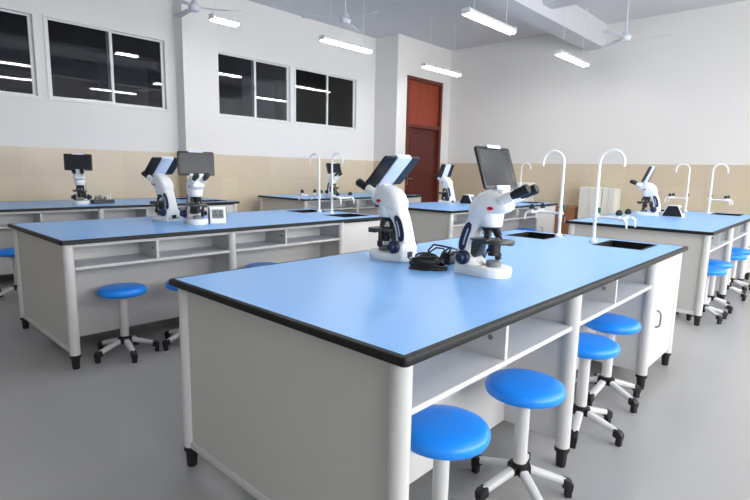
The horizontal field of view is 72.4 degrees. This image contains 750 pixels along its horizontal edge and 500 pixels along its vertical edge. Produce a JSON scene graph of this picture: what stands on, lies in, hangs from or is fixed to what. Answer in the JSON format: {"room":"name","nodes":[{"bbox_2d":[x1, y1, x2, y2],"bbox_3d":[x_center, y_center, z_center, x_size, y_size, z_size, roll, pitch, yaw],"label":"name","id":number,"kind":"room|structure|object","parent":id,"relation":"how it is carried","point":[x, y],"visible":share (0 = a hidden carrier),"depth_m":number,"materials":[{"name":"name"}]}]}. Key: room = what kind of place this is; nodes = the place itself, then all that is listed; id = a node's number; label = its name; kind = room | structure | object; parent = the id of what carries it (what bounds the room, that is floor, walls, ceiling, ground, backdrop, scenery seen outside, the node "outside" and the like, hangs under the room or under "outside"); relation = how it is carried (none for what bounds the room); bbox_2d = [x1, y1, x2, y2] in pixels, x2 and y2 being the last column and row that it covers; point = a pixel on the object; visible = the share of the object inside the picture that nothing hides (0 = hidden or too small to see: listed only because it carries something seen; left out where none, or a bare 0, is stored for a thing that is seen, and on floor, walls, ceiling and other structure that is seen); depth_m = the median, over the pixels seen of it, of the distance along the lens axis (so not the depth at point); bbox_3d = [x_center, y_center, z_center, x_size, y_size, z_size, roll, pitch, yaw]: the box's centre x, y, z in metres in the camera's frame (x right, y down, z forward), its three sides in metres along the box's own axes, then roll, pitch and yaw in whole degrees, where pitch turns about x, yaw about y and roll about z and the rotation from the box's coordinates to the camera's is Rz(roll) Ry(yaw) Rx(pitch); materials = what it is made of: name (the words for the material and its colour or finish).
{"room":"science classroom","nodes":[
{"label":"science classroom","id":0,"kind":"room"},
{"bbox_2d":[0,11,284,120],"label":"window","id":1,"kind":"structure","parent":0,"point":[74,49],"depth_m":8.26,"materials":[{"name":"glass"}]},
{"bbox_2d":[97,54,274,118],"bbox_3d":[-3.450,-2.563,9.630,0.030,1.600,8.600,9,12,42],"label":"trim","id":2,"kind":"structure","parent":1,"relation":"attached to","point":[130,75],"depth_m":8.85,"materials":[{"name":"grey glass"}]},
{"bbox_2d":[0,0,451,162],"bbox_3d":[-2.793,-1.893,7.288,0.790,3.820,12.360,9,12,42],"label":"wall","id":3,"kind":"structure","parent":0,"point":[193,121],"depth_m":7.68,"materials":[{"name":"paint"}]},
{"bbox_2d":[0,5,40,98],"bbox_3d":[-4.578,-2.251,5.607,0.082,1.000,1.520,9,12,42],"label":"window","id":4,"kind":"structure","parent":3,"relation":"in","point":[31,26],"depth_m":6.10,"materials":[{"name":"white metal"}]},
{"bbox_2d":[0,146,179,201],"bbox_3d":[-5.030,-0.424,5.384,0.012,1.410,6.260,9,12,42],"label":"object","id":5,"kind":"structure","parent":3,"relation":"attached to","point":[26,173],"depth_m":6.50,"materials":[{"name":"beige tile"}]},
{"bbox_2d":[42,13,168,111],"bbox_3d":[-3.492,-2.409,6.767,0.082,1.000,1.515,9,12,42],"label":"window","id":6,"kind":"structure","parent":3,"relation":"in","point":[108,30],"depth_m":6.75,"materials":[{"name":"white"}]},
{"bbox_2d":[179,154,222,199],"bbox_3d":[-2.626,-0.746,7.776,0.230,1.410,0.574,9,12,42],"label":"trim","id":7,"kind":"structure","parent":3,"relation":"attached to","point":[213,189],"depth_m":7.75,"materials":[{"name":"beige tile"}]},
{"bbox_2d":[218,50,291,123],"bbox_3d":[-1.978,-2.629,8.383,0.082,1.000,1.485,9,12,42],"label":"window","id":8,"kind":"structure","parent":3,"relation":"in","point":[287,69],"depth_m":8.46,"materials":[{"name":"white"}]},
{"bbox_2d":[222,155,373,211],"bbox_3d":[-1.282,-0.968,9.386,0.012,1.410,3.636,9,12,42],"label":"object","id":9,"kind":"structure","parent":3,"relation":"attached to","point":[244,178],"depth_m":8.88,"materials":[{"name":"beige tile"}]},
{"bbox_2d":[294,65,357,130],"bbox_3d":[-0.905,-2.784,9.529,0.082,1.000,1.560,9,12,42],"label":"window","id":10,"kind":"structure","parent":3,"relation":"in","point":[321,98],"depth_m":9.48,"materials":[{"name":"white"}]},
{"bbox_2d":[374,161,446,199],"bbox_3d":[0.784,-1.200,11.154,0.590,1.410,1.790,9,12,42],"label":"trim","id":11,"kind":"structure","parent":3,"relation":"attached to","point":[401,186],"depth_m":10.56,"materials":[{"name":"beige tile"}]},
{"bbox_2d":[404,75,442,202],"bbox_3d":[0.983,-2.009,10.882,0.139,3.100,1.200,9,12,42],"label":"door","id":12,"kind":"structure","parent":3,"relation":"in","point":[424,96],"depth_m":10.87,"materials":[{"name":"brown wood"}]},
{"bbox_2d":[0,274,749,499],"bbox_3d":[-0.115,0.494,5.035,12.400,0.100,12.660,9,12,42],"label":"floor","id":13,"kind":"structure","parent":0,"point":[112,428],"depth_m":2.41,"materials":[{"name":"concrete"}]},
{"bbox_2d":[0,248,17,296],"bbox_3d":[-3.232,0.211,4.639,0.394,0.455,0.375,0,9,-9],"label":"stool","id":14,"kind":"object","parent":13,"relation":"on","point":[6,252],"visible":0.31,"depth_m":4.56,"materials":[{"name":"blue plastic"}]},
{"bbox_2d":[0,197,239,274],"bbox_3d":[-3.144,-0.176,6.081,1.200,0.781,2.800,9,12,42],"label":"laboratory bench","id":15,"kind":"object","parent":13,"relation":"on","point":[56,210],"visible":0.18,"depth_m":5.46,"materials":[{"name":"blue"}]},
{"bbox_2d":[0,224,8,228],"bbox_3d":[-3.381,-0.259,5.181,0.280,0.018,1.029,9,12,42],"label":"shelf","id":16,"kind":"object","parent":15,"relation":"attached to","point":[2,226],"depth_m":4.87,"materials":[{"name":"white laminate"}]},
{"bbox_2d":[63,153,92,204],"bbox_3d":[-3.223,-0.775,5.590,0.268,0.550,0.327,-3,10,-25],"label":"microscope","id":17,"kind":"object","parent":15,"relation":"on","point":[77,163],"visible":1,"depth_m":5.56,"materials":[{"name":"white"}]},
{"bbox_2d":[90,194,114,203],"bbox_3d":[-3.112,-0.588,5.850,0.120,0.105,0.220,9,12,42],"label":"tray","id":18,"kind":"object","parent":15,"relation":"on","point":[97,200],"visible":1,"depth_m":5.82,"materials":[{"name":"black plastic"}]},
{"bbox_2d":[0,197,236,209],"bbox_3d":[-3.137,-0.549,6.023,1.160,0.023,2.760,9,12,42],"label":"countertop","id":19,"kind":"structure","parent":15,"relation":"on","point":[139,201],"depth_m":5.71,"materials":[{"name":"blue laminate"}]},
{"bbox_2d":[202,200,226,204],"bbox_3d":[-2.143,-0.539,6.664,0.294,0.201,0.354,9,12,42],"label":"sink","id":20,"kind":"object","parent":15,"relation":"in","point":[202,200],"depth_m":6.71,"materials":[{"name":"black"}]},
{"bbox_2d":[94,282,158,363],"bbox_3d":[-1.599,0.452,3.299,0.375,0.455,0.394,-3,10,-23],"label":"stool","id":21,"kind":"object","parent":13,"relation":"on","point":[122,292],"visible":1,"depth_m":3.25,"materials":[{"name":"blue plastic"}]},
{"bbox_2d":[162,280,179,350],"bbox_3d":[-1.264,0.422,3.532,0.375,0.455,0.394,-2,9,-18],"label":"stool","id":22,"kind":"object","parent":13,"relation":"on","point":[168,339],"visible":0.21,"depth_m":3.42,"materials":[{"name":"blue plastic"}]},
{"bbox_2d":[7,208,383,369],"bbox_3d":[-1.269,0.128,4.366,1.200,0.781,2.800,9,12,42],"label":"laboratory bench","id":23,"kind":"object","parent":13,"relation":"on","point":[61,266],"visible":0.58,"depth_m":3.60,"materials":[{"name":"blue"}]},
{"bbox_2d":[74,246,229,270],"bbox_3d":[-1.505,0.045,3.466,0.280,0.018,1.029,9,12,42],"label":"shelf","id":24,"kind":"object","parent":23,"relation":"attached to","point":[83,262],"depth_m":3.41,"materials":[{"name":"white laminate"}]},
{"bbox_2d":[141,156,181,221],"bbox_3d":[-1.729,-0.497,4.128,0.327,0.508,0.268,6,10,30],"label":"microscope","id":25,"kind":"object","parent":23,"relation":"on","point":[156,171],"visible":0.97,"depth_m":4.07,"materials":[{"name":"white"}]},
{"bbox_2d":[177,150,214,224],"bbox_3d":[-1.349,-0.471,3.870,0.268,0.550,0.327,-5,11,-34],"label":"microscope","id":26,"kind":"object","parent":23,"relation":"on","point":[195,164],"visible":1,"depth_m":3.85,"materials":[{"name":"grey plastic"}]},
{"bbox_2d":[13,208,379,240],"bbox_3d":[-1.261,-0.245,4.308,1.160,0.023,2.760,9,12,42],"label":"countertop","id":27,"kind":"structure","parent":23,"relation":"on","point":[115,227],"depth_m":3.82,"materials":[{"name":"blue laminate"}]},
{"bbox_2d":[208,206,226,223],"bbox_3d":[-1.247,-0.281,4.049,0.130,0.125,0.200,-2,9,-21],"label":"power outlet","id":28,"kind":"object","parent":23,"relation":"on","point":[216,214],"visible":1,"depth_m":3.98,"materials":[{"name":"white plastic"}]},
{"bbox_2d":[236,235,339,251],"bbox_3d":[-0.771,-0.062,4.250,0.280,0.018,1.063,9,12,42],"label":"shelf","id":29,"kind":"object","parent":23,"relation":"attached to","point":[264,242],"depth_m":4.21,"materials":[{"name":"white laminate"}]},
{"bbox_2d":[290,209,326,212],"bbox_3d":[-0.707,-0.306,5.350,0.294,0.201,0.354,9,12,42],"label":"sink","id":30,"kind":"object","parent":23,"relation":"in","point":[306,210],"depth_m":5.45,"materials":[{"name":"black"}]},
{"bbox_2d":[299,153,322,211],"bbox_3d":[-0.638,-0.696,5.274,0.250,0.595,0.212,9,12,42],"label":"water tap","id":31,"kind":"object","parent":23,"relation":"on","point":[302,190],"visible":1,"depth_m":5.23,"materials":[{"name":"white metal"}]},
{"bbox_2d":[329,152,353,213],"bbox_3d":[-0.345,-0.636,4.923,0.250,0.595,0.212,9,12,42],"label":"water tap","id":32,"kind":"object","parent":23,"relation":"on","point":[337,194],"visible":1,"depth_m":4.96,"materials":[{"name":"white metal"}]},
{"bbox_2d":[327,213,370,222],"bbox_3d":[-0.268,-0.235,4.948,0.294,0.201,0.354,9,12,42],"label":"sink","id":33,"kind":"object","parent":23,"relation":"in","point":[345,215],"depth_m":5.02,"materials":[{"name":"black"}]},
{"bbox_2d":[245,262,274,267],"bbox_3d":[-0.883,0.336,4.142,0.394,0.455,0.375,6,10,31],"label":"stool","id":34,"kind":"object","parent":13,"relation":"on","point":[257,263],"visible":0.12,"depth_m":4.09,"materials":[{"name":"blue plastic"}]},
{"bbox_2d":[258,193,422,214],"bbox_3d":[-0.505,-0.559,8.899,1.200,0.781,2.800,9,12,42],"label":"laboratory bench","id":35,"kind":"object","parent":13,"relation":"on","point":[363,203],"visible":0.3,"depth_m":8.19,"materials":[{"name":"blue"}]},
{"bbox_2d":[325,163,341,195],"bbox_3d":[-0.665,-1.145,8.333,0.268,0.543,0.327,-5,11,-37],"label":"microscope","id":36,"kind":"object","parent":35,"relation":"on","point":[337,173],"visible":0.71,"depth_m":8.32,"materials":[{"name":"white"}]},
{"bbox_2d":[310,207,356,209],"bbox_3d":[-0.742,-0.642,7.999,0.280,0.018,1.029,9,12,42],"label":"shelf","id":37,"kind":"object","parent":35,"relation":"attached to","point":[322,208],"depth_m":8.02,"materials":[{"name":"white laminate"}]},
{"bbox_2d":[260,193,411,198],"bbox_3d":[-0.497,-0.932,8.841,1.160,0.023,2.760,9,12,42],"label":"countertop","id":38,"kind":"structure","parent":35,"relation":"on","point":[323,196],"depth_m":8.39,"materials":[{"name":"blue laminate"}]},
{"bbox_2d":[359,205,376,208],"bbox_3d":[-0.007,-0.749,8.783,0.280,0.018,1.063,9,12,42],"label":"shelf","id":39,"kind":"object","parent":35,"relation":"attached to","point":[360,206],"depth_m":8.62,"materials":[{"name":"white laminate"}]},
{"bbox_2d":[169,229,687,499],"bbox_3d":[0.575,0.429,2.666,1.200,0.781,2.800,9,12,42],"label":"laboratory bench","id":40,"kind":"object","parent":13,"relation":"on","point":[305,379],"visible":0.96,"depth_m":1.77,"materials":[{"name":"blue laminate"}]},
{"bbox_2d":[356,154,419,262],"bbox_3d":[0.054,-0.213,2.534,0.327,0.508,0.268,9,12,40],"label":"microscope","id":41,"kind":"object","parent":40,"relation":"on","point":[393,203],"visible":1,"depth_m":2.46,"materials":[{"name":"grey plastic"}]},
{"bbox_2d":[176,229,683,354],"bbox_3d":[0.583,0.056,2.608,1.160,0.023,2.760,9,12,42],"label":"countertop","id":42,"kind":"structure","parent":40,"relation":"on","point":[389,305],"depth_m":1.93,"materials":[{"name":"blue laminate"}]},
{"bbox_2d":[408,244,457,270],"bbox_3d":[0.275,0.021,2.353,0.244,0.109,0.239,1,9,2],"label":"power cable","id":43,"kind":"object","parent":40,"relation":"on","point":[427,261],"visible":0.99,"depth_m":2.28,"materials":[{"name":"black plastic"}]},
{"bbox_2d":[412,317,571,414],"bbox_3d":[0.339,0.346,1.766,0.280,0.018,1.029,9,12,42],"label":"shelf","id":44,"kind":"object","parent":40,"relation":"attached to","point":[435,378],"depth_m":1.64,"materials":[{"name":"white laminate"}]},
{"bbox_2d":[454,145,539,278],"bbox_3d":[0.505,-0.161,2.138,0.327,0.543,0.268,9,12,42],"label":"microscope","id":45,"kind":"object","parent":40,"relation":"on","point":[487,210],"visible":1,"depth_m":2.13,"materials":[{"name":"grey plastic"}]},
{"bbox_2d":[507,232,565,239],"bbox_3d":[1.137,-0.006,3.650,0.294,0.201,0.354,9,12,42],"label":"sink","id":46,"kind":"object","parent":40,"relation":"in","point":[532,235],"depth_m":3.75,"materials":[{"name":"black"}]},
{"bbox_2d":[524,150,565,237],"bbox_3d":[1.206,-0.395,3.574,0.250,0.595,0.212,9,12,42],"label":"water tap","id":47,"kind":"object","parent":40,"relation":"on","point":[562,207],"visible":1,"depth_m":3.53,"materials":[{"name":"white metal"}]},
{"bbox_2d":[589,149,635,241],"bbox_3d":[1.498,-0.335,3.223,0.250,0.595,0.212,9,12,42],"label":"water tap","id":48,"kind":"object","parent":40,"relation":"on","point":[597,210],"visible":1,"depth_m":3.25,"materials":[{"name":"white metal"}]},
{"bbox_2d":[580,280,651,325],"bbox_3d":[1.073,0.239,2.550,0.280,0.018,1.063,9,12,42],"label":"shelf","id":49,"kind":"object","parent":40,"relation":"attached to","point":[592,307],"depth_m":2.47,"materials":[{"name":"white laminate"}]},
{"bbox_2d":[592,240,656,249],"bbox_3d":[1.576,0.066,3.248,0.294,0.201,0.354,9,12,42],"label":"sink","id":50,"kind":"object","parent":40,"relation":"in","point":[629,245],"depth_m":3.34,"materials":[{"name":"black"}]},
{"bbox_2d":[410,404,490,499],"bbox_3d":[0.211,0.748,1.624,0.394,0.455,0.375,5,10,25],"label":"stool","id":51,"kind":"object","parent":13,"relation":"on","point":[443,434],"visible":0.88,"depth_m":1.53,"materials":[{"name":"blue plastic"}]},
{"bbox_2d":[374,201,557,243],"bbox_3d":[1.371,-0.255,7.184,1.200,0.781,2.800,9,12,42],"label":"laboratory bench","id":52,"kind":"object","parent":13,"relation":"on","point":[432,221],"visible":0.27,"depth_m":6.33,"materials":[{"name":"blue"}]},
{"bbox_2d":[434,164,455,203],"bbox_3d":[0.964,-0.915,7.074,0.268,0.540,0.327,-7,12,-42],"label":"microscope","id":53,"kind":"object","parent":52,"relation":"on","point":[445,171],"visible":1,"depth_m":7.01,"materials":[{"name":"grey plastic"}]},
{"bbox_2d":[453,221,465,226],"bbox_3d":[1.134,-0.338,6.284,0.280,0.018,1.029,9,12,42],"label":"shelf","id":54,"kind":"object","parent":52,"relation":"attached to","point":[456,223],"depth_m":6.03,"materials":[{"name":"white laminate"}]},
{"bbox_2d":[460,194,474,203],"bbox_3d":[1.297,-0.709,7.143,0.200,0.125,0.130,9,12,42],"label":"box","id":55,"kind":"object","parent":52,"relation":"on","point":[466,199],"visible":0.8,"depth_m":7.09,"materials":[{"name":"black plastic"}]},
{"bbox_2d":[408,201,551,210],"bbox_3d":[1.378,-0.628,7.126,1.160,0.023,2.760,9,12,42],"label":"countertop","id":56,"kind":"structure","parent":52,"relation":"on","point":[458,206],"depth_m":6.60,"materials":[{"name":"blue laminate"}]},
{"bbox_2d":[503,215,536,220],"bbox_3d":[1.869,-0.445,7.068,0.280,0.018,1.063,9,12,42],"label":"shelf","id":57,"kind":"object","parent":52,"relation":"attached to","point":[506,217],"depth_m":7.02,"materials":[{"name":"white laminate"}]},
{"bbox_2d":[520,163,530,201],"bbox_3d":[2.294,-1.019,7.741,0.250,0.595,0.212,9,12,42],"label":"water tap","id":58,"kind":"object","parent":52,"relation":"on","point":[524,163],"visible":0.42,"depth_m":7.78,"materials":[{"name":"white metal"}]},
{"bbox_2d":[471,368,573,499],"bbox_3d":[0.560,0.704,1.952,0.394,0.455,0.375,5,10,24],"label":"stool","id":59,"kind":"object","parent":13,"relation":"on","point":[524,389],"visible":1,"depth_m":1.90,"materials":[{"name":"blue plastic"}]},
{"bbox_2d":[510,182,534,201],"bbox_3d":[2.851,-0.822,10.194,0.440,1.040,0.432,9,12,42],"label":"storage cabinet","id":60,"kind":"object","parent":13,"relation":"on","point":[531,199],"visible":0.14,"depth_m":9.98,"materials":[{"name":"grey"}]},
{"bbox_2d":[516,228,535,230],"bbox_3d":[2.114,-0.081,7.226,0.394,0.455,0.375,6,10,31],"label":"stool","id":61,"kind":"object","parent":13,"relation":"on","point":[529,229],"visible":0.16,"depth_m":7.09,"materials":[{"name":"blue plastic"}]},
{"bbox_2d":[554,205,577,233],"bbox_3d":[3.587,-0.505,9.547,0.380,0.640,0.432,9,12,42],"label":"storage cabinet","id":62,"kind":"object","parent":13,"relation":"on","point":[571,211],"visible":0.38,"depth_m":9.36,"materials":[{"name":"orange wood"}]},
{"bbox_2d":[577,187,608,218],"bbox_3d":[3.905,-0.632,9.232,0.360,1.000,0.432,9,12,42],"label":"storage cabinet","id":63,"kind":"object","parent":13,"relation":"on","point":[586,205],"visible":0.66,"depth_m":9.06,"materials":[{"name":"grey"}]},
{"bbox_2d":[570,332,623,448],"bbox_3d":[0.998,0.638,2.434,0.375,0.455,0.394,-3,10,-24],"label":"stool","id":64,"kind":"object","parent":13,"relation":"on","point":[590,345],"visible":0.73,"depth_m":2.37,"materials":[{"name":"blue plastic"}]},
{"bbox_2d":[575,313,641,412],"bbox_3d":[1.283,0.589,2.791,0.375,0.455,0.394,0,9,-6],"label":"stool","id":65,"kind":"object","parent":13,"relation":"on","point":[611,324],"visible":0.81,"depth_m":2.72,"materials":[{"name":"blue plastic"}]},
{"bbox_2d":[601,188,621,215],"bbox_3d":[4.149,-0.596,9.064,0.210,0.990,0.352,9,12,42],"label":"storage cabinet","id":66,"kind":"object","parent":13,"relation":"on","point":[611,197],"visible":0.59,"depth_m":8.91,"materials":[{"name":"grey"}]},
{"bbox_2d":[566,209,749,325],"bbox_3d":[3.183,0.039,5.526,1.200,0.781,2.800,9,12,42],"label":"laboratory bench","id":67,"kind":"object","parent":13,"relation":"on","point":[707,236],"visible":0.56,"depth_m":4.55,"materials":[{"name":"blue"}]},
{"bbox_2d":[630,166,660,216],"bbox_3d":[2.981,-0.652,5.641,0.327,0.540,0.268,9,12,40],"label":"microscope","id":68,"kind":"object","parent":67,"relation":"on","point":[649,190],"visible":1,"depth_m":5.58,"materials":[{"name":"white plastic"}]},
{"bbox_2d":[569,209,749,231],"bbox_3d":[3.191,-0.335,5.468,1.160,0.023,2.760,9,12,42],"label":"countertop","id":69,"kind":"structure","parent":67,"relation":"on","point":[693,220],"depth_m":5.00,"materials":[{"name":"blue laminate"}]},
{"bbox_2d":[662,205,684,217],"bbox_3d":[3.242,-0.424,5.559,0.200,0.125,0.130,9,12,42],"label":"box","id":70,"kind":"object","parent":67,"relation":"on","point":[671,210],"visible":1,"depth_m":5.51,"materials":[{"name":"black plastic"}]},
{"bbox_2d":[664,163,690,211],"bbox_3d":[3.814,-0.785,6.434,0.250,0.595,0.212,9,12,42],"label":"water tap","id":71,"kind":"object","parent":67,"relation":"on","point":[686,198],"visible":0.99,"depth_m":6.39,"materials":[{"name":"white metal"}]},
{"bbox_2d":[706,163,732,213],"bbox_3d":[4.107,-0.725,6.083,0.250,0.595,0.212,9,12,42],"label":"water tap","id":72,"kind":"object","parent":67,"relation":"on","point":[727,167],"visible":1,"depth_m":6.12,"materials":[{"name":"white metal"}]},
{"bbox_2d":[710,240,729,251],"bbox_3d":[2.947,-0.045,4.626,0.280,0.018,1.029,9,12,42],"label":"shelf","id":73,"kind":"object","parent":67,"relation":"attached to","point":[713,246],"depth_m":4.55,"materials":[{"name":"white laminate"}]},
{"bbox_2d":[713,213,743,215],"bbox_3d":[4.184,-0.325,6.108,0.294,0.201,0.354,9,12,42],"label":"sink","id":74,"kind":"object","parent":67,"relation":"in","point":[727,214],"depth_m":6.19,"materials":[{"name":"black"}]},
{"bbox_2d":[733,232,746,240],"bbox_3d":[3.681,-0.151,5.410,0.280,0.018,1.063,9,12,42],"label":"shelf","id":75,"kind":"object","parent":67,"relation":"attached to","point":[744,234],"depth_m":5.35,"materials":[{"name":"white laminate"}]},
{"bbox_2d":[676,265,727,323],"bbox_3d":[2.854,0.364,4.446,0.394,0.455,0.375,5,10,25],"label":"stool","id":76,"kind":"object","parent":13,"relation":"on","point":[712,270],"visible":0.59,"depth_m":4.36,"materials":[{"name":"blue plastic"}]},
{"bbox_2d":[702,259,732,313],"bbox_3d":[3.140,0.322,4.760,0.375,0.455,0.394,0,9,-8],"label":"stool","id":77,"kind":"object","parent":13,"relation":"on","point":[713,262],"visible":0.59,"depth_m":4.70,"materials":[{"name":"blue plastic"}]},
{"bbox_2d":[716,252,747,300],"bbox_3d":[3.613,0.254,5.260,0.394,0.455,0.375,3,9,14],"label":"stool","id":78,"kind":"object","parent":13,"relation":"on","point":[734,256],"visible":0.51,"depth_m":5.15,"materials":[{"name":"blue plastic"}]},
{"bbox_2d":[729,247,749,292],"bbox_3d":[3.929,0.204,5.620,0.394,0.455,0.375,6,10,31],"label":"stool","id":79,"kind":"object","parent":13,"relation":"on","point":[734,249],"visible":0.47,"depth_m":5.57,"materials":[{"name":"blue plastic"}]},
{"bbox_2d":[248,0,746,50],"bbox_3d":[-0.040,-3.206,4.462,12.400,0.550,12.660,9,12,42],"label":"ceiling","id":80,"kind":"structure","parent":0,"point":[410,18],"depth_m":8.39,"materials":[{"name":"paint"}]},
{"bbox_2d":[173,0,242,17],"bbox_3d":[-2.044,-3.243,6.131,0.884,0.770,1.000,-1,9,-14],"label":"ceiling fan","id":81,"kind":"object","parent":80,"relation":"hanging from","point":[193,6],"visible":1,"depth_m":6.14,"materials":[{"name":"paint"}]},
{"bbox_2d":[209,0,239,26],"bbox_3d":[-1.845,-3.213,6.248,0.114,0.855,0.364,9,12,42],"label":"ceiling light","id":82,"kind":"object","parent":80,"relation":"hanging from","point":[213,17],"visible":1,"depth_m":6.27,"materials":[{"name":"white plastic"}]},
{"bbox_2d":[301,0,377,31],"bbox_3d":[-0.284,-3.251,6.413,0.884,0.770,1.000,9,12,42],"label":"ceiling fan","id":83,"kind":"object","parent":80,"relation":"hanging from","point":[344,19],"visible":1,"depth_m":6.48,"materials":[{"name":"white metal"}]},
{"bbox_2d":[319,0,372,52],"bbox_3d":[-0.393,-3.354,7.347,0.114,0.855,0.974,9,12,42],"label":"ceiling light","id":84,"kind":"object","parent":80,"relation":"hanging from","point":[324,38],"visible":1,"depth_m":7.34,"materials":[{"name":"white plastic"}]},
{"bbox_2d":[421,16,461,76],"bbox_3d":[1.199,-3.585,9.047,0.114,0.855,1.084,9,12,42],"label":"ceiling light","id":85,"kind":"object","parent":80,"relation":"hanging from","point":[423,65],"visible":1,"depth_m":9.02,"materials":[{"name":"white plastic"}]},
{"bbox_2d":[461,0,516,34],"bbox_3d":[1.395,-3.123,6.090,0.114,0.855,1.084,9,12,42],"label":"ceiling light","id":86,"kind":"object","parent":80,"relation":"hanging from","point":[469,12],"visible":1,"depth_m":6.06,"materials":[{"name":"white plastic"}]},
{"bbox_2d":[554,6,589,66],"bbox_3d":[3.100,-3.377,7.955,0.114,0.855,1.084,9,12,42],"label":"ceiling light","id":87,"kind":"object","parent":80,"relation":"hanging from","point":[560,52],"visible":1,"depth_m":7.92,"materials":[{"name":"white plastic"}]},
{"bbox_2d":[600,0,671,47],"bbox_3d":[3.595,-3.267,7.027,0.884,0.770,1.000,4,9,20],"label":"ceiling fan","id":88,"kind":"object","parent":80,"relation":"hanging from","point":[625,37],"visible":1,"depth_m":7.05,"materials":[{"name":"paint"}]},
{"bbox_2d":[447,0,749,164],"bbox_3d":[5.129,-1.901,8.375,9.360,3.820,0.200,9,12,42],"label":"wall","id":89,"kind":"structure","parent":0,"point":[683,96],"depth_m":8.93,"materials":[{"name":"paint"}]},
{"bbox_2d":[447,163,749,213],"bbox_3d":[5.033,-0.700,8.483,9.360,1.410,0.012,9,12,42],"label":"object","id":90,"kind":"structure","parent":89,"relation":"attached to","point":[465,177],"depth_m":8.91,"materials":[{"name":"beige tile"}]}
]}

